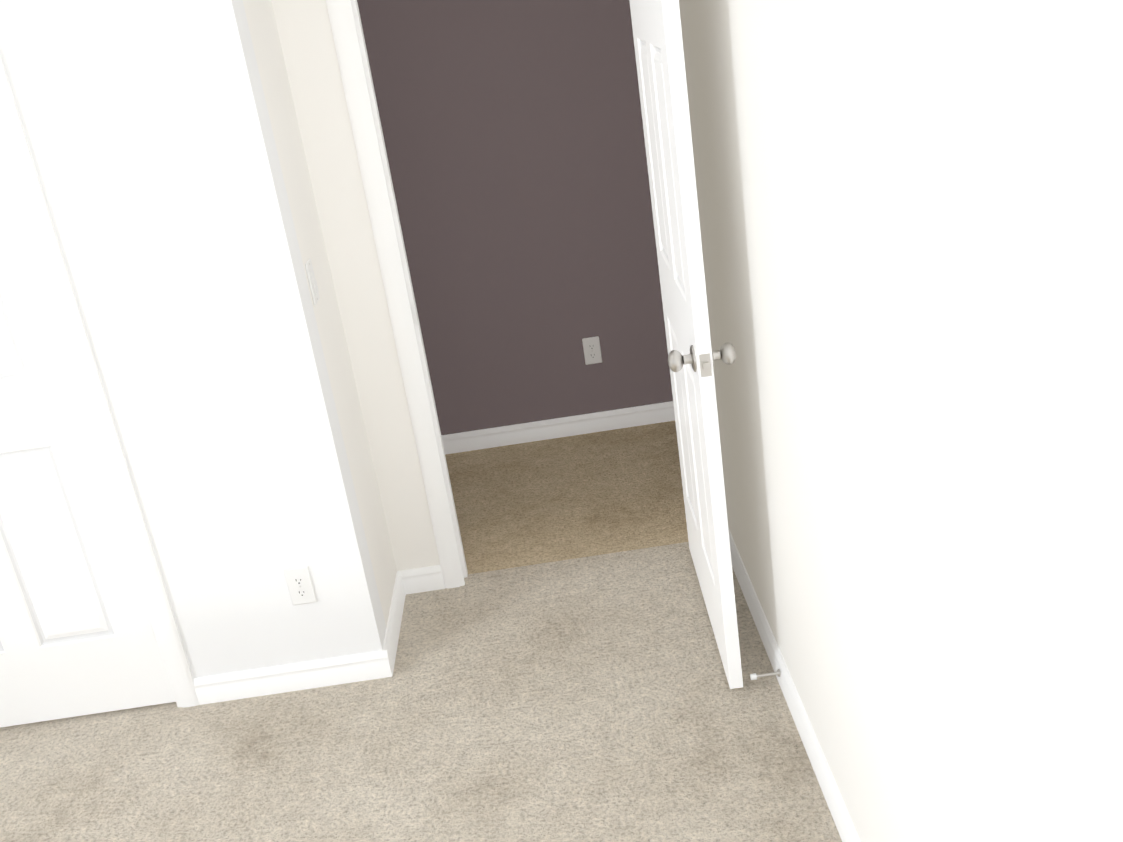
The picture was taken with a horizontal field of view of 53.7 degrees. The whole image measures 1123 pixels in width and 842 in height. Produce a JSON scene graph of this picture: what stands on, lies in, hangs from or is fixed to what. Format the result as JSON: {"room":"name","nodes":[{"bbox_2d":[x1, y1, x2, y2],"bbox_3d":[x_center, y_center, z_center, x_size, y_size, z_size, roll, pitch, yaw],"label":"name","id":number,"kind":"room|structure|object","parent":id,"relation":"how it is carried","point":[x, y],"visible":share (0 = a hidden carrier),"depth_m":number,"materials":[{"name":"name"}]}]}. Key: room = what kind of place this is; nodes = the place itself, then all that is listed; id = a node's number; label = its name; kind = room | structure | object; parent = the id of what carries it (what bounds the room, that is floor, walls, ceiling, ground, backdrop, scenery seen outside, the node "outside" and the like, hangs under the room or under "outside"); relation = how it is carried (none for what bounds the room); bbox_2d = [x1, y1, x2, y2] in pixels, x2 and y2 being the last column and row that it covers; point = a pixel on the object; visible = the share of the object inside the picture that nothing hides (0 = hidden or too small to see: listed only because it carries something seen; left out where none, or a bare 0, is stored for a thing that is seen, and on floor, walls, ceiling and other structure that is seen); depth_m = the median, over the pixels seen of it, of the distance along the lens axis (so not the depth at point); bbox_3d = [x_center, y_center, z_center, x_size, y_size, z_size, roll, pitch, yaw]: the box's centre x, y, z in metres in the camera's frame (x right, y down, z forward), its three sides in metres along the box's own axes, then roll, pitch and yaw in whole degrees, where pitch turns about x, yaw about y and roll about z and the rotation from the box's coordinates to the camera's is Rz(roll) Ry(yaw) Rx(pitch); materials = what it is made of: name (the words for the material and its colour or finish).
{"room":"empty bedroom","nodes":[
{"label":"empty bedroom","id":0,"kind":"room"},
{"bbox_2d":[0,0,396,677],"bbox_3d":[-1.964,-0.303,3.067,2.578,2.440,0.590,-8,21,0],"label":"wall","id":1,"kind":"structure","parent":0,"point":[166,146],"depth_m":2.84,"materials":[{"name":"paint"}]},
{"bbox_2d":[0,152,175,727],"bbox_3d":[-1.632,-0.076,2.877,0.773,2.045,0.163,-8,21,0],"label":"closet door","id":2,"kind":"structure","parent":1,"relation":"in","point":[77,636],"depth_m":3.04,"materials":[{"name":"white paint"}]},
{"bbox_2d":[0,0,467,707],"bbox_3d":[-1.235,-0.265,3.120,3.274,2.131,0.624,-8,21,0],"label":"door frame","id":3,"kind":"structure","parent":1,"relation":"attached to","point":[366,132],"depth_m":3.08,"materials":[{"name":"white paint"}]},
{"bbox_2d":[193,641,395,704],"bbox_3d":[-0.777,0.743,3.210,0.567,0.083,0.015,-8,21,0],"label":"baseboard","id":4,"kind":"structure","parent":1,"relation":"attached to","point":[297,675],"depth_m":3.20,"materials":[{"name":"white paint"}]},
{"bbox_2d":[284,566,316,604],"bbox_3d":[-0.732,0.463,3.108,0.070,0.115,0.008,-8,21,0],"label":"outlet","id":5,"kind":"object","parent":1,"relation":"attached to","point":[300,585],"visible":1,"depth_m":3.10,"materials":[{"name":"white plastic"}]},
{"bbox_2d":[305,258,319,304],"bbox_3d":[-0.666,-0.374,2.975,0.012,0.115,0.070,-8,21,0],"label":"switch plate","id":6,"kind":"object","parent":1,"relation":"attached to","point":[312,281],"visible":1,"depth_m":2.96,"materials":[{"name":"white plastic"}]},
{"bbox_2d":[384,569,416,656],"bbox_3d":[-0.507,0.613,3.435,0.032,0.083,0.470,-8,21,0],"label":"baseboard","id":7,"kind":"structure","parent":1,"relation":"attached to","point":[405,583],"depth_m":3.51,"materials":[{"name":"white paint"}]},
{"bbox_2d":[271,0,439,570],"bbox_3d":[-0.101,-0.665,3.278,1.212,2.440,0.120,-8,21,0],"label":"wall","id":8,"kind":"structure","parent":0,"point":[312,66],"depth_m":3.27,"materials":[{"name":"paint"}]},
{"bbox_2d":[629,0,742,688],"bbox_3d":[0.302,-0.381,2.914,0.163,2.045,0.807,-8,21,0],"label":"entry door","id":9,"kind":"structure","parent":8,"relation":"in","point":[661,73],"depth_m":2.74,"materials":[{"name":"white paint"}]},
{"bbox_2d":[0,421,841,841],"bbox_3d":[-0.436,1.081,2.406,5.200,0.050,5.050,-8,21,0],"label":"floor","id":10,"kind":"structure","parent":0,"point":[558,675],"depth_m":2.99,"materials":[{"name":"carpet"}]},
{"bbox_2d":[357,0,672,434],"bbox_3d":[-0.340,-1.056,4.359,4.640,2.440,0.120,-8,21,0],"label":"wall","id":11,"kind":"structure","parent":0,"point":[513,135],"depth_m":4.36,"materials":[{"name":"purple paint"}]},
{"bbox_2d":[441,401,674,453],"bbox_3d":[-0.174,0.054,4.725,4.400,0.083,0.015,-8,21,0],"label":"baseboard","id":12,"kind":"structure","parent":11,"relation":"attached to","point":[659,412],"depth_m":4.72,"materials":[{"name":"white paint"}]},
{"bbox_2d":[582,336,601,364],"bbox_3d":[0.128,-0.292,4.611,0.070,0.115,0.008,-8,21,0],"label":"outlet","id":13,"kind":"object","parent":11,"relation":"attached to","point":[592,350],"visible":1,"depth_m":4.61,"materials":[{"name":"white plastic"}]},
{"bbox_2d":[679,0,1122,841],"bbox_3d":[0.542,-0.001,1.353,0.120,2.440,4.010,-8,21,0],"label":"wall","id":14,"kind":"structure","parent":0,"point":[911,224],"depth_m":1.45,"materials":[{"name":"paint"}]},
{"bbox_2d":[728,528,860,841],"bbox_3d":[0.628,1.074,1.838,0.029,0.083,3.890,-8,21,0],"label":"baseboard","id":15,"kind":"structure","parent":14,"relation":"attached to","point":[846,829],"depth_m":2.73,"materials":[{"name":"white paint"}]},
{"bbox_2d":[750,669,780,679],"bbox_3d":[0.533,0.665,2.900,0.077,0.022,0.022,-8,21,0],"label":"door stop","id":16,"kind":"object","parent":15,"relation":"attached to","point":[754,676],"visible":1,"depth_m":2.90,"materials":[{"name":"silver metal"}]}
]}

